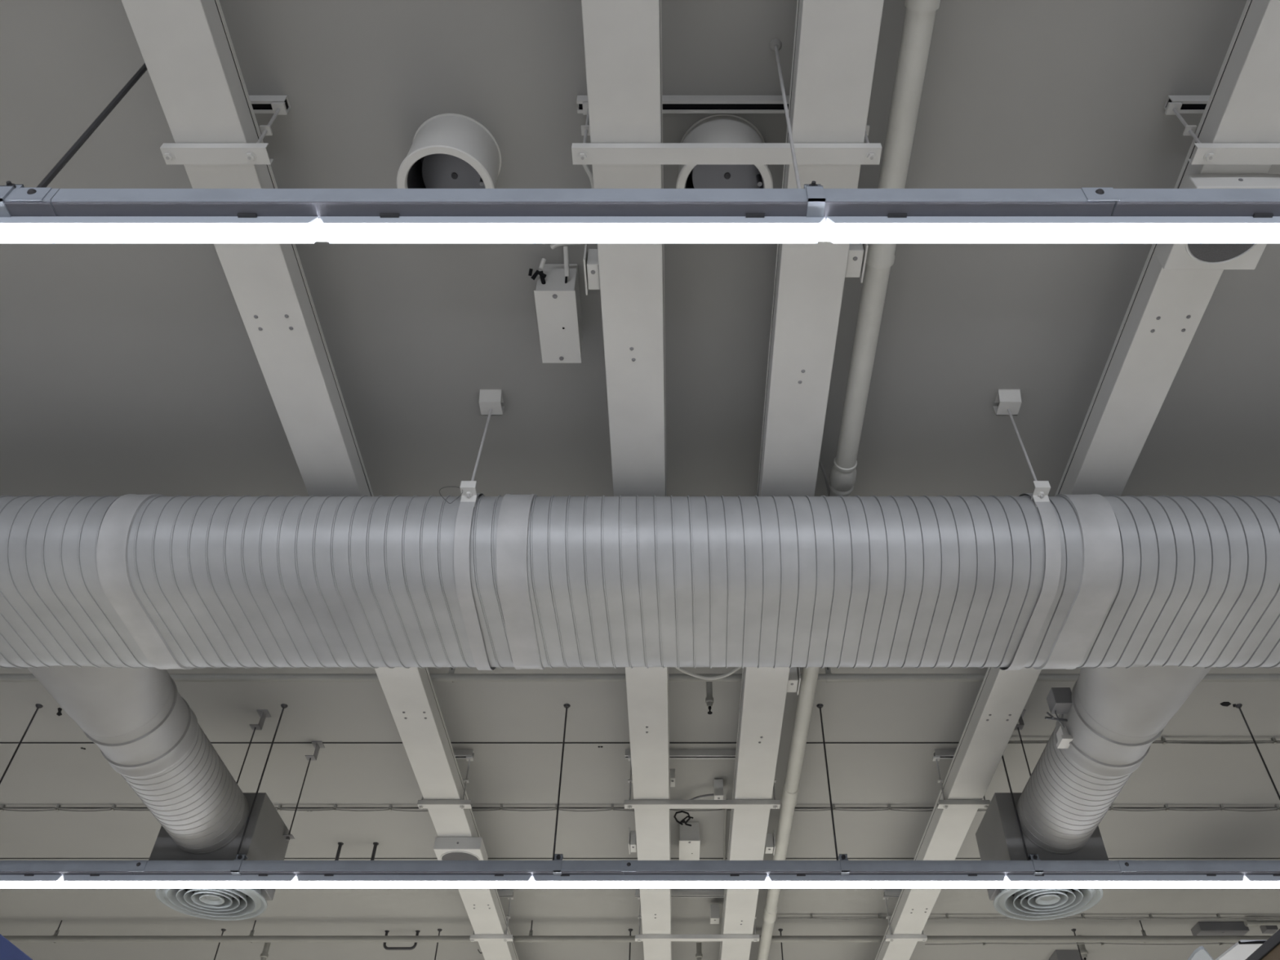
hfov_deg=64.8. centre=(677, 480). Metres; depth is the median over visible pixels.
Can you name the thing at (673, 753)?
hanger
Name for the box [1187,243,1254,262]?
speaker grille
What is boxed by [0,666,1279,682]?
pipe
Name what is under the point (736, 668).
loose cable
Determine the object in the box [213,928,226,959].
suspension rod
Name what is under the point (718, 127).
ceiling vent
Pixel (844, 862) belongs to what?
suspension rod
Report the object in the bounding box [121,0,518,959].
cable trunking
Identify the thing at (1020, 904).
diffuser
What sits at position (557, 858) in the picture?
suspension rod
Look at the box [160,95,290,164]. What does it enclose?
hanger
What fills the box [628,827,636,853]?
junction box
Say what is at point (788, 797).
socket
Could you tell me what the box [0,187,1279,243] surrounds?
lighting trunking
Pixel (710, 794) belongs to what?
loose cable
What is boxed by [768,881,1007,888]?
diffuser
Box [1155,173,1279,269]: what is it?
ceiling speaker
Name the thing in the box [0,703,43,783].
suspension rod
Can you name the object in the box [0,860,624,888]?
lighting trunking
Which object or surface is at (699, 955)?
sprinkler
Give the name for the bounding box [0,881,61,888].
diffuser
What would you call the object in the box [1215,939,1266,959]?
panel
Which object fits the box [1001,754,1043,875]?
suspension rod
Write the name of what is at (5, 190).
suspension rod
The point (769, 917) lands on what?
socket
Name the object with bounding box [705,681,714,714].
sprinkler
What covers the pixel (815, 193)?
suspension rod
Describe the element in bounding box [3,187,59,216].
lighting trunking
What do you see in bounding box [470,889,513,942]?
hanger
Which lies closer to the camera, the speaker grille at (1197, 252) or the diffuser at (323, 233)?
the diffuser at (323, 233)
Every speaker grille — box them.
[441,852,478,860]
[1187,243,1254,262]
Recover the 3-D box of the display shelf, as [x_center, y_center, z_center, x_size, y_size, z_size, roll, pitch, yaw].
[2.095,3.026,2.878,0.107,2.907,3.635,0,-44,0]
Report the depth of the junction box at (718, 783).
6.39 m
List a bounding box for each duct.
[0,493,1279,669]
[26,665,248,854]
[1016,664,1212,854]
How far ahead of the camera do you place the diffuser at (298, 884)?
5.13 m
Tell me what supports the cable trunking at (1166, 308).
on the hanger at (1206, 153)
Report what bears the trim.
attached to the ceiling
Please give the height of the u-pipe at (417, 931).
0.150 m
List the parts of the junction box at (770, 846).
mounting plate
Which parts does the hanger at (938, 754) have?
strut plate, threaded rod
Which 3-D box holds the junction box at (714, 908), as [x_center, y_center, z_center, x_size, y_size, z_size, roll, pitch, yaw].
[0.286,3.344,7.762,0.069,0.114,0.114,0,-44,0]
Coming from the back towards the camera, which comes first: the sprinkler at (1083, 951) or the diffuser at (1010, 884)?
the sprinkler at (1083, 951)
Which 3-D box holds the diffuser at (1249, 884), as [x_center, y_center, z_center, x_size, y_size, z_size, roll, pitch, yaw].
[3.495,2.065,5.135,1.204,0.023,0.034,0,-44,0]
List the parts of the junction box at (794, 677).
mounting plate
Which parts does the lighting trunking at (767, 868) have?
ceiling lamp, ceiling lamp, ceiling lamp, lighting trunking, ceiling lamp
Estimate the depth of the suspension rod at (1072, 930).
8.16 m
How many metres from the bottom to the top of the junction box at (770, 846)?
0.111 m
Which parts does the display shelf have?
panel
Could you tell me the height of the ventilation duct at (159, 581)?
0.445 m
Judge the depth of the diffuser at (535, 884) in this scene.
5.12 m
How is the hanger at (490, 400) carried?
hanging from the ceiling
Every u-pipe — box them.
[334,842,378,860]
[382,929,420,950]
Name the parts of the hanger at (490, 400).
rod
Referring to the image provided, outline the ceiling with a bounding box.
[0,0,1279,959]
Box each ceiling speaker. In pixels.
[433,836,488,860]
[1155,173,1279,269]
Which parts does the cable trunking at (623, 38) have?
end cap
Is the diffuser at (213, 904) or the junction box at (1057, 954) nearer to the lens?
the diffuser at (213, 904)
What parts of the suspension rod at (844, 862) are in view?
rod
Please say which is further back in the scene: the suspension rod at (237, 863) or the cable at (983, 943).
the cable at (983, 943)
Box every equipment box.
[528,246,582,363]
[673,810,700,860]
[1191,921,1248,935]
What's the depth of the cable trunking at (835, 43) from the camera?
3.52 m
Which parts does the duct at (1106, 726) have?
bracket plate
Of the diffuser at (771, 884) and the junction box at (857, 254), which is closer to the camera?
the junction box at (857, 254)
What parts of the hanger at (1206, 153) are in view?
strut plate, clamp plate, threaded rod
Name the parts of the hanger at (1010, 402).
rod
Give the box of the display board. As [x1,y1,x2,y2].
[0,933,32,959]
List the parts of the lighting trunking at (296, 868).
ceiling lamp, lighting trunking, ceiling lamp, ceiling lamp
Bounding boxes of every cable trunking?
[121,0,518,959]
[581,0,675,959]
[719,0,884,959]
[875,0,1279,959]
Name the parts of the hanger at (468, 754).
threaded rod, strut plate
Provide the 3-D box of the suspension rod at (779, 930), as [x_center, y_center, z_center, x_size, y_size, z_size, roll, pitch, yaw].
[0.844,4.013,7.932,0.040,0.926,0.040,0,-44,0]
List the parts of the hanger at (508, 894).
threaded rod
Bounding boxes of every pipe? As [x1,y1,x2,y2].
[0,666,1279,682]
[2,920,1271,942]
[749,0,906,959]
[757,0,940,959]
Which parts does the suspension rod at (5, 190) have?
rod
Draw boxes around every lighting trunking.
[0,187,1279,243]
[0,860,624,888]
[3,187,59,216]
[531,860,1279,888]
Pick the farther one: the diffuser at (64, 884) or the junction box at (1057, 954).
the junction box at (1057, 954)
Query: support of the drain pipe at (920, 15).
hanging from the ceiling
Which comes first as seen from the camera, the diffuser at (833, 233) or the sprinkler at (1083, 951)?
the diffuser at (833, 233)
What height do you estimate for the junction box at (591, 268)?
0.111 m
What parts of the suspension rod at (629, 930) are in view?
rod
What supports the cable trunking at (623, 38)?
on the hanger at (583, 153)
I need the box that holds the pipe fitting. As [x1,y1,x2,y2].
[1244,920,1279,926]
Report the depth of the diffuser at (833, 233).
2.42 m
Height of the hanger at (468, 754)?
0.374 m
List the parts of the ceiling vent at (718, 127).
damper blade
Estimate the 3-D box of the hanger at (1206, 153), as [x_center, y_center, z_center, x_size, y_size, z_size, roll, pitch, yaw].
[1.714,-1.088,3.122,0.351,0.374,0.054,0,-44,0]
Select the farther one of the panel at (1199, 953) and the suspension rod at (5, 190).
the panel at (1199, 953)
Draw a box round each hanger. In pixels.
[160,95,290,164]
[417,749,474,808]
[439,389,504,670]
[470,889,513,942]
[571,95,881,164]
[624,749,780,808]
[635,889,759,942]
[882,889,927,942]
[932,749,990,808]
[993,389,1061,670]
[1164,95,1279,164]
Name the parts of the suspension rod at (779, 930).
rod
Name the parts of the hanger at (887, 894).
threaded rod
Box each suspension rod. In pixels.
[0,62,146,217]
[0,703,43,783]
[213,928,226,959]
[230,703,288,875]
[434,928,442,959]
[552,703,570,875]
[628,928,632,959]
[768,38,825,217]
[777,928,783,959]
[816,703,849,875]
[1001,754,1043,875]
[1071,928,1082,959]
[1235,703,1279,799]
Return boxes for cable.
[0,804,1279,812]
[582,164,593,188]
[674,666,742,679]
[689,793,714,799]
[777,913,1279,919]
[818,458,830,496]
[924,942,1235,945]
[1008,736,1279,744]
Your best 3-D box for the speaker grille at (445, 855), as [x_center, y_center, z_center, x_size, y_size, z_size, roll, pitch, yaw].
[-1.367,2.392,6.345,0.230,0.008,0.230,0,-44,0]
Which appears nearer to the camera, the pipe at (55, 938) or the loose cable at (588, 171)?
the loose cable at (588, 171)
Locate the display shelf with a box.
[1245,928,1279,959]
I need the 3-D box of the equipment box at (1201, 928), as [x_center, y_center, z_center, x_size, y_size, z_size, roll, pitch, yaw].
[4.396,3.649,8.170,0.388,0.073,0.167,0,-44,0]
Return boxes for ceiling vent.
[396,113,501,188]
[675,113,773,188]
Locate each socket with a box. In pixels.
[762,904,777,924]
[781,783,799,808]
[865,243,896,269]
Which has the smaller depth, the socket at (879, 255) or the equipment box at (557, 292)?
the socket at (879, 255)
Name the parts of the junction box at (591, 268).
mounting plate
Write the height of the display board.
2.844 m
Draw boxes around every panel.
[1187,946,1213,959]
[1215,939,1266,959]
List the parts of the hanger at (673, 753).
threaded rod, threaded rod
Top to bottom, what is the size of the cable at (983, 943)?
0.039 m
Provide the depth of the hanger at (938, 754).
5.95 m
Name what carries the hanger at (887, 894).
hanging from the ceiling
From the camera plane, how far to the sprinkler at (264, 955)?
8.33 m
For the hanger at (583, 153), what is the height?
0.374 m
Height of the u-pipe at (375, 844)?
0.217 m
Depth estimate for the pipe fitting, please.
8.02 m
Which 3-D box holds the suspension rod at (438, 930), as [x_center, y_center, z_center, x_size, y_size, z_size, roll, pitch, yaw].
[-1.947,4.013,7.932,0.040,0.926,0.040,0,-44,0]
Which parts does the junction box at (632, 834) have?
mounting plate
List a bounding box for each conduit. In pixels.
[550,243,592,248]
[723,799,728,860]
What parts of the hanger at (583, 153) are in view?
threaded rod, strut plate, clamp plate, clamp plate, threaded rod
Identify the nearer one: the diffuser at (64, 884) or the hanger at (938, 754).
the diffuser at (64, 884)
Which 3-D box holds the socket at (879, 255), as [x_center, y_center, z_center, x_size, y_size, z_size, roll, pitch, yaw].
[0.687,-0.810,3.367,0.100,0.100,0.192,0,-44,0]
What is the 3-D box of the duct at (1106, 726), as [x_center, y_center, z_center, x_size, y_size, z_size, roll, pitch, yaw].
[2.001,1.219,4.776,0.609,0.407,1.694,0,-44,0]
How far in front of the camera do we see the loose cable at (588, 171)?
3.37 m
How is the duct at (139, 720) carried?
attached to the ventilation duct at (159, 581)
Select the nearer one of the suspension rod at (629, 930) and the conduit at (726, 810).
the conduit at (726, 810)
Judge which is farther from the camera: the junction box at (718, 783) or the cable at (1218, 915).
the cable at (1218, 915)
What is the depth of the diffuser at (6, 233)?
2.42 m
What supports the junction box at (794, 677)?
attached to the cable trunking at (835, 43)
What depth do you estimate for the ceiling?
4.13 m
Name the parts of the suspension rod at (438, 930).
rod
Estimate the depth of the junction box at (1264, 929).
8.13 m
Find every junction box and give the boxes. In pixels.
[582,243,599,294]
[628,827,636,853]
[710,903,719,924]
[713,778,723,799]
[764,830,775,855]
[786,666,800,694]
[844,243,868,283]
[1048,950,1084,959]
[1259,925,1278,933]
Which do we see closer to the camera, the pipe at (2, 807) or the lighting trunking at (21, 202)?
the lighting trunking at (21, 202)
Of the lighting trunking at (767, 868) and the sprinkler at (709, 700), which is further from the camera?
the sprinkler at (709, 700)
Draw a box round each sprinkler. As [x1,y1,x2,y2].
[260,942,271,959]
[695,942,702,959]
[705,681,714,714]
[1077,942,1088,959]
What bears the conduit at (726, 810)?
attached to the ceiling
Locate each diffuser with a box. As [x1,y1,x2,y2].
[0,226,317,241]
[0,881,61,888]
[60,881,295,888]
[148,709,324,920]
[155,888,266,920]
[294,881,532,888]
[315,226,826,241]
[531,881,768,888]
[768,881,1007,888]
[826,226,1279,241]
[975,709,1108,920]
[993,888,1102,920]
[1006,881,1246,888]
[1245,881,1279,888]
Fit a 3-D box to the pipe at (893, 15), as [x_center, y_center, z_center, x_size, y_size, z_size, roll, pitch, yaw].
[0.543,0.201,4.655,0.279,0.069,14.490,0,-44,0]
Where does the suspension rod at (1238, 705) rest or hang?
hanging from the ceiling
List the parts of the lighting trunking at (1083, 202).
ceiling lamp, ceiling lamp, ceiling lamp, lighting trunking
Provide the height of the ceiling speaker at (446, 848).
0.089 m
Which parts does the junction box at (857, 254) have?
mounting plate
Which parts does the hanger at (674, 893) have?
threaded rod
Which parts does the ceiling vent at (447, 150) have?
damper blade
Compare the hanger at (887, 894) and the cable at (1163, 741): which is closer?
the cable at (1163, 741)
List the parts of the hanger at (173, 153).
threaded rod, clamp plate, strut plate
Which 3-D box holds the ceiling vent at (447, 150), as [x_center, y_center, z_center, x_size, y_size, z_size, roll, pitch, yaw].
[-0.741,-1.007,3.306,0.311,0.234,0.311,0,-44,0]
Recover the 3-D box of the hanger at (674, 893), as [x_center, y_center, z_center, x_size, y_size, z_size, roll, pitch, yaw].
[0.142,3.276,7.574,0.926,0.374,0.054,0,-44,0]
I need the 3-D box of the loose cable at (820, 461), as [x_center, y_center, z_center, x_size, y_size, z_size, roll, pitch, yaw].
[0.626,-0.008,4.290,0.017,0.164,0.112,-19,-48,18]
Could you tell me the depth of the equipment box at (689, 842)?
6.84 m
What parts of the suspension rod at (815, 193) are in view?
rod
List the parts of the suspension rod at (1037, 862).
rod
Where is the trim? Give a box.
[0,742,1279,858]

